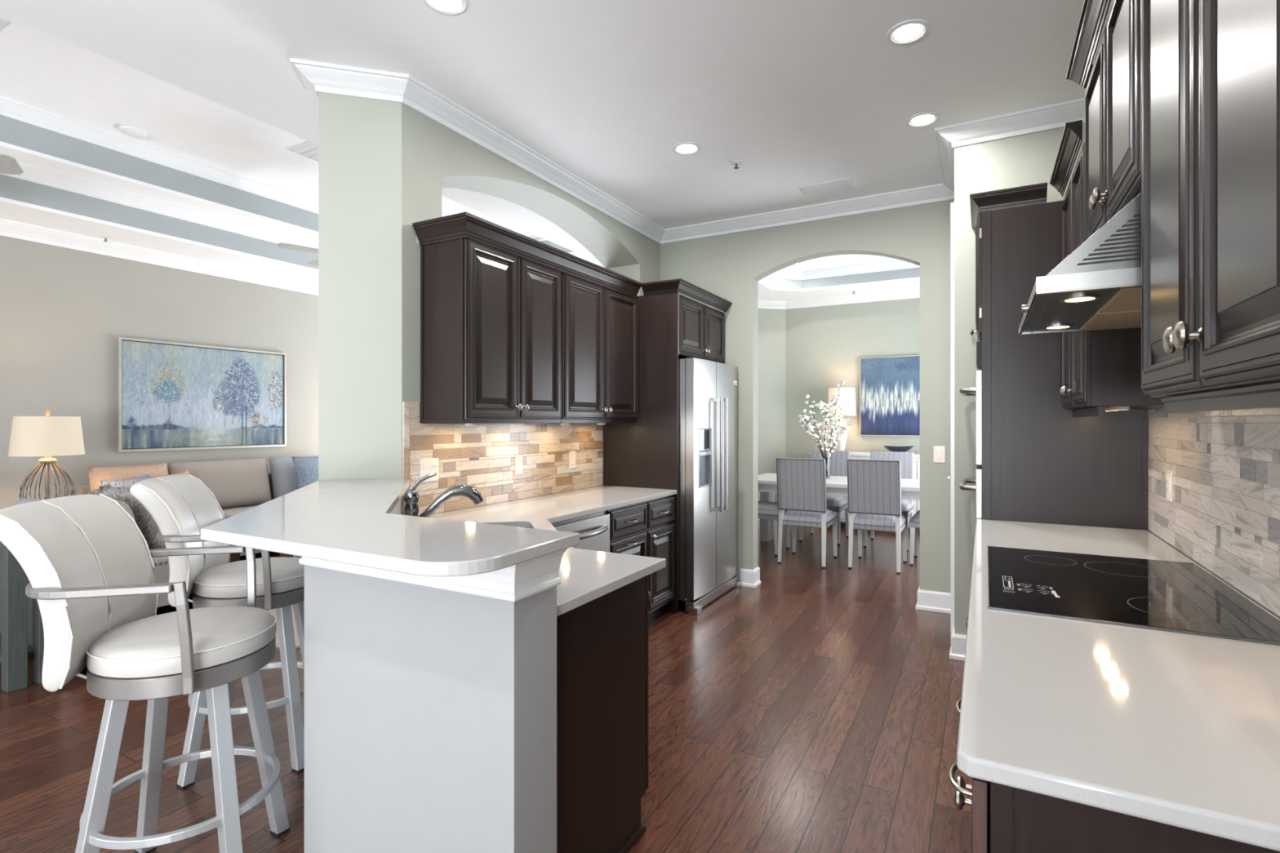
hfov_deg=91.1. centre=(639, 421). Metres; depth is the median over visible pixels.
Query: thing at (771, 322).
wall
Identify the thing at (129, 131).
recessed light
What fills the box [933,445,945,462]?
light switch
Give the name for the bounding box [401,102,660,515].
wall
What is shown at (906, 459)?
dining chair
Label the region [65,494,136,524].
cushion
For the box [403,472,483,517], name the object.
faucet
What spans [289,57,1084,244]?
trim
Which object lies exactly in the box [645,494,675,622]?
base cabinet
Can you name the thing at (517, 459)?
light switch
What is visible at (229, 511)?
seat cushion
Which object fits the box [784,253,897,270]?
ceiling
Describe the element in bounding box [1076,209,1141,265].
vent grille
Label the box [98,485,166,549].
throw pillow
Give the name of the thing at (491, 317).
upper cabinet
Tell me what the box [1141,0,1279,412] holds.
upper cabinet
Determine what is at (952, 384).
door
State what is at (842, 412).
branch
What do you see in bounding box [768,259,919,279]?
trim
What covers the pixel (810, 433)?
branch
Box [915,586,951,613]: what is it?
baseboard
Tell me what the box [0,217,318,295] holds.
trim
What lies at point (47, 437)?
table lamp
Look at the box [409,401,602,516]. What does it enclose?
backsplash
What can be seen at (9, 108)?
ceiling beam
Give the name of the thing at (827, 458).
vase
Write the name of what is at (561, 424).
puck light
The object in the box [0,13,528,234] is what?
ceiling
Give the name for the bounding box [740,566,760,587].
baseboard
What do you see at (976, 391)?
wall oven
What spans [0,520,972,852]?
floor
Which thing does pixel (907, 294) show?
trim
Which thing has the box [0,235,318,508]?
wall
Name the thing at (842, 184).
ceiling vent
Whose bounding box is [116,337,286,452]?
painting
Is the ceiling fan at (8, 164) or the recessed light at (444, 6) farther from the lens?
the ceiling fan at (8, 164)
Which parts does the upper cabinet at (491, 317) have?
door, knob, knob, door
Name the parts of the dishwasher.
handle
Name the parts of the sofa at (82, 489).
backrest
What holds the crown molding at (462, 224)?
on the upper cabinet at (491, 317)
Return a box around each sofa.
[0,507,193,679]
[71,471,273,556]
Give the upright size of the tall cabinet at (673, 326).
2.390 m
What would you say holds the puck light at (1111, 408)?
attached to the upper cabinet at (1101, 369)
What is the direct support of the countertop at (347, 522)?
on the wall at (430, 713)
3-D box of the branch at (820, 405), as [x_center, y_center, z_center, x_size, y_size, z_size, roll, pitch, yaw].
[2.076,0.175,7.031,0.182,0.851,0.372,0,0,-8]
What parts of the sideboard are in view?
door, door, door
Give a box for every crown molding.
[412,211,642,297]
[1066,0,1111,88]
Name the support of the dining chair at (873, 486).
on the floor
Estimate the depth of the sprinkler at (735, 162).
4.09 m
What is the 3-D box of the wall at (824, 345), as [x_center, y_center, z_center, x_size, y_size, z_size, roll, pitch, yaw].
[3.414,-0.521,8.307,3.200,3.800,0.150,0,0,29]
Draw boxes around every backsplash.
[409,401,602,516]
[1147,407,1279,617]
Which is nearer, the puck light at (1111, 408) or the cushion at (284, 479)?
the puck light at (1111, 408)
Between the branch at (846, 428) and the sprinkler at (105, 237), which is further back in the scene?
the branch at (846, 428)
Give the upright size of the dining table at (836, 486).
0.760 m
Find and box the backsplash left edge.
[402,401,409,515]
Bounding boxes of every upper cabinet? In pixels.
[420,237,561,423]
[560,271,637,422]
[1049,120,1174,417]
[1084,0,1141,240]
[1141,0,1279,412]
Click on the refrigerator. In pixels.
(708, 390)
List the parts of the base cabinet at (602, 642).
shoe moulding, door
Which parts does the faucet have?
lever, spout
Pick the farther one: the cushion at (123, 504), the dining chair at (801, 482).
the dining chair at (801, 482)
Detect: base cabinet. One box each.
[556,575,650,852]
[606,501,647,556]
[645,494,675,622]
[948,698,1279,852]
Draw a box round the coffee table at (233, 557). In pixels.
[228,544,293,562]
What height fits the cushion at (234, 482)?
0.490 m
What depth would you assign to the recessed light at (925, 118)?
3.52 m
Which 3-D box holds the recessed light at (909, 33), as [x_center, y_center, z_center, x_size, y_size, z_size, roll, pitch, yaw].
[1.166,-1.692,2.732,0.176,0.008,0.176,0,0,29]
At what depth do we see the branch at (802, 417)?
6.76 m
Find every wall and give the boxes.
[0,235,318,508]
[304,498,556,852]
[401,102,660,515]
[660,199,954,593]
[758,308,785,502]
[785,297,919,458]
[954,123,1084,635]
[1149,530,1279,618]
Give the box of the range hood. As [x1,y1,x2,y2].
[1018,192,1141,334]
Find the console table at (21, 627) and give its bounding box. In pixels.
[0,541,44,693]
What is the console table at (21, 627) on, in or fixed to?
on the floor
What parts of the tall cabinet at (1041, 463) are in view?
knob, door, cornice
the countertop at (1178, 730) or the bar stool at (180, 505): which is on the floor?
the bar stool at (180, 505)
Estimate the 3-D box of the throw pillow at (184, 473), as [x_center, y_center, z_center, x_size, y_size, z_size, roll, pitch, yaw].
[-4.355,0.679,5.786,0.203,0.440,0.478,0,0,29]
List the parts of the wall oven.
handle, handle, oven door, oven door, control panel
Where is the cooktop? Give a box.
[986,546,1279,645]
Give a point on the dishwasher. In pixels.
(593, 530)
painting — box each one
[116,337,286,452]
[859,355,919,436]
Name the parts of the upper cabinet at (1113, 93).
door, knob, knob, door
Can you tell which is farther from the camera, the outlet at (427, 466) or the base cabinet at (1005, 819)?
the outlet at (427, 466)
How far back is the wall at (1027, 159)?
3.63 m
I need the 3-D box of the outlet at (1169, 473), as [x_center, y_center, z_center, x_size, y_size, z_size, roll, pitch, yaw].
[2.095,0.254,2.489,0.009,0.122,0.074,0,0,29]
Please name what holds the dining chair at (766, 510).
on the floor
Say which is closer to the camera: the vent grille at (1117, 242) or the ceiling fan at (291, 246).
the vent grille at (1117, 242)
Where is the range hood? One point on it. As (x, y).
(1097, 286)
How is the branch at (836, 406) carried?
in the vase
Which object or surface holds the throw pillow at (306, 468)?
on the sofa at (82, 489)
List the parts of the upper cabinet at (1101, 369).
knob, door, door, light rail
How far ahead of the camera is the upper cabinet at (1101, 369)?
2.33 m
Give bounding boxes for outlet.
[419,457,439,482]
[568,451,575,469]
[1166,469,1173,502]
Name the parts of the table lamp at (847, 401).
lamp shade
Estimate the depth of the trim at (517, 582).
1.56 m
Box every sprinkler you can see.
[100,235,111,241]
[730,160,742,168]
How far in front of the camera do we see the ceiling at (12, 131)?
5.38 m
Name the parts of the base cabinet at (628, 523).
drawer, door, pull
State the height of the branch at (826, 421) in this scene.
0.896 m
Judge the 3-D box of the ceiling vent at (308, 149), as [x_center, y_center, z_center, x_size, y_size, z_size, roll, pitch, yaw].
[-2.758,-2.312,5.412,0.360,0.018,0.360,0,0,29]
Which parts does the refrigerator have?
door, dispenser panel, handle, handle, door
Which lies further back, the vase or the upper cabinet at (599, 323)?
the vase
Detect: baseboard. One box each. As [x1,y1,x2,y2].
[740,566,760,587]
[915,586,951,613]
[949,627,966,660]
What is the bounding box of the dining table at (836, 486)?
[758,473,919,542]
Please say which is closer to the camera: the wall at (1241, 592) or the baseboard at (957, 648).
the wall at (1241, 592)
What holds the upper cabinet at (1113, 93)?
attached to the wall at (1241, 592)
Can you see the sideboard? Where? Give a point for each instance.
(853, 455)
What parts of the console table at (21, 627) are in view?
leg, panel, leg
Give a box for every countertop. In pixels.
[200,479,579,577]
[430,485,676,616]
[956,519,1279,851]
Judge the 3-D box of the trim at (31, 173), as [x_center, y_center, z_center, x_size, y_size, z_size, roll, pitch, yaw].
[-3.270,-1.951,4.644,3.040,0.100,8.200,0,0,29]
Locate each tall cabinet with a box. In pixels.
[603,278,732,613]
[969,182,1149,531]
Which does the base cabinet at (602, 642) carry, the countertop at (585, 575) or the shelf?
the countertop at (585, 575)
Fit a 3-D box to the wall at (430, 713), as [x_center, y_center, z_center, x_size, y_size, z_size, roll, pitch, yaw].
[-0.923,0.849,2.240,0.530,1.061,1.933,0,0,-33]
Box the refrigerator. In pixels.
[678,357,741,615]
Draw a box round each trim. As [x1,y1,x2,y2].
[0,161,604,267]
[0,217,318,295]
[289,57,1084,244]
[298,548,567,601]
[758,288,919,309]
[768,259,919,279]
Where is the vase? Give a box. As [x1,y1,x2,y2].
[820,456,830,478]
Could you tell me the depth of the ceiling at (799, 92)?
3.12 m
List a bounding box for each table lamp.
[8,410,84,499]
[827,386,856,450]
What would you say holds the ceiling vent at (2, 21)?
in the ceiling at (39, 68)
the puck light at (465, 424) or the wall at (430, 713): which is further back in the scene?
the puck light at (465, 424)
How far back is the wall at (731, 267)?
4.91 m
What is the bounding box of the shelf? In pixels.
[0,633,32,662]
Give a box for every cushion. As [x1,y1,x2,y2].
[13,497,42,506]
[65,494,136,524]
[87,462,168,491]
[167,457,271,507]
[221,503,262,515]
[268,455,318,498]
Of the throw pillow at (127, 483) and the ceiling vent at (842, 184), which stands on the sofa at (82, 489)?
the throw pillow at (127, 483)
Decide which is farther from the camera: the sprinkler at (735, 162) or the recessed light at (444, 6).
the sprinkler at (735, 162)
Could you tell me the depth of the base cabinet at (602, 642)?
1.90 m
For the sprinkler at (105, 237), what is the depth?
5.76 m
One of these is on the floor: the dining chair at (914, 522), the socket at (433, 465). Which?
the dining chair at (914, 522)
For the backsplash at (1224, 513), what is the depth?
1.94 m
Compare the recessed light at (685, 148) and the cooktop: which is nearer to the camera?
the cooktop
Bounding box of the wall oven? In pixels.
[959,341,981,523]
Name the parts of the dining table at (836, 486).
leg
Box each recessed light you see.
[119,125,147,138]
[422,0,466,14]
[672,142,701,155]
[886,18,930,44]
[906,111,940,127]
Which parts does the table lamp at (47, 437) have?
lamp shade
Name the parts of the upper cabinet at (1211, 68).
door, knob, knob, light rail, door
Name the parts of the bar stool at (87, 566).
backrest, leg, leg, seat, arm post, leg, arm post, leg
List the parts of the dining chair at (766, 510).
seat, seat rail, leg, leg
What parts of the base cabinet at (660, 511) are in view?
door, drawer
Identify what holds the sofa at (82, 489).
on the floor
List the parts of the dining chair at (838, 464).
leg, backrest, seat, seat rail, leg, leg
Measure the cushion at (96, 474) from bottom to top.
0.490 m
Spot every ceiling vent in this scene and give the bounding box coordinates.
[0,17,8,27]
[287,141,318,161]
[797,177,854,196]
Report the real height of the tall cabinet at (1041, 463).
2.510 m
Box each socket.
[431,463,435,475]
[1166,476,1169,494]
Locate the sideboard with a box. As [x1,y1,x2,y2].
[809,451,919,526]
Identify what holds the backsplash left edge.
attached to the wall at (434, 157)
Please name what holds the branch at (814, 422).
in the vase
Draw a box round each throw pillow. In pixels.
[76,483,111,495]
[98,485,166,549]
[100,474,149,488]
[132,470,188,478]
[291,456,318,488]
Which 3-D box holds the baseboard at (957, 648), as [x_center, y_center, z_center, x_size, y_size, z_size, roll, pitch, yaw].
[1.893,1.309,3.691,0.129,0.140,0.146,0,0,29]
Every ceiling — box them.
[0,0,1112,301]
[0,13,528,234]
[0,115,592,260]
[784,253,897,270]
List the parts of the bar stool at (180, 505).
backrest, leg, leg, seat, arm post, leg, leg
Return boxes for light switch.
[514,454,522,475]
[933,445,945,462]
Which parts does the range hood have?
control knob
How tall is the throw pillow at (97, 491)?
0.515 m
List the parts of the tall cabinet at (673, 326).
panel, cornice, door, door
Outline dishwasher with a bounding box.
[551,511,609,552]
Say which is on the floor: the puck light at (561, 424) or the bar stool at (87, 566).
the bar stool at (87, 566)
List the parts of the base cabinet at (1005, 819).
pull, pull, knob, knob, door, drawer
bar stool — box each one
[0,493,290,852]
[129,474,304,790]
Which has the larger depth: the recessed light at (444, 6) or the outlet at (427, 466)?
the outlet at (427, 466)
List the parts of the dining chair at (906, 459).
leg, leg, backrest, seat, leg, seat rail, leg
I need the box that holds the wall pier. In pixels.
[318,92,401,515]
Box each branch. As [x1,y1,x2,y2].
[795,408,837,456]
[798,410,823,456]
[804,393,825,456]
[812,400,834,456]
[821,395,836,457]
[823,400,849,448]
[826,422,852,455]
[828,380,844,452]
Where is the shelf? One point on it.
(29, 644)
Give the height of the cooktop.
0.006 m
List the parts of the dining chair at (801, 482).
leg, leg, backrest, nailhead trim, seat rail, seat, leg, leg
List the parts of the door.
casing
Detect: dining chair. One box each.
[758,501,789,555]
[776,457,837,568]
[799,449,849,545]
[846,458,907,573]
[862,451,913,551]
[909,510,919,565]
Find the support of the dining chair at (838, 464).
on the floor
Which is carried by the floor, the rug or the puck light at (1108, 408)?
the rug
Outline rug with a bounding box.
[266,555,302,648]
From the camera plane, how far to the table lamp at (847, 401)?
8.15 m
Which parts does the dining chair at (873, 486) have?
leg, leg, backrest, nailhead trim, seat rail, seat, leg, leg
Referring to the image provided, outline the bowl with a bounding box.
[883,445,914,452]
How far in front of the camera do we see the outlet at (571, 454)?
4.43 m
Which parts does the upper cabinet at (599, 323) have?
door, knob, door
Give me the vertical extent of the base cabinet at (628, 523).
0.858 m
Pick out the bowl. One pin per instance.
(900, 449)
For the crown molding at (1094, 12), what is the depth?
2.07 m
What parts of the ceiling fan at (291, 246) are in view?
blade, blade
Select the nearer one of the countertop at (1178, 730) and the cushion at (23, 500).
the countertop at (1178, 730)
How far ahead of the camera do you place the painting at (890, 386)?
8.26 m
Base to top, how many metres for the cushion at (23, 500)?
0.371 m
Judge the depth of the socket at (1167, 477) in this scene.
2.49 m
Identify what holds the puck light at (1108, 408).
attached to the upper cabinet at (1101, 369)
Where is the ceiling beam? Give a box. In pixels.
[0,95,546,241]
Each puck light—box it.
[464,423,476,426]
[560,422,569,425]
[1105,407,1117,411]
[1108,406,1129,410]
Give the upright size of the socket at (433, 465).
0.066 m
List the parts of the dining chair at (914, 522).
leg, seat rail, seat, leg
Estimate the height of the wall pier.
3.075 m
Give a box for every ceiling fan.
[0,153,23,174]
[276,242,318,266]
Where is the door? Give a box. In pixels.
[947,202,954,635]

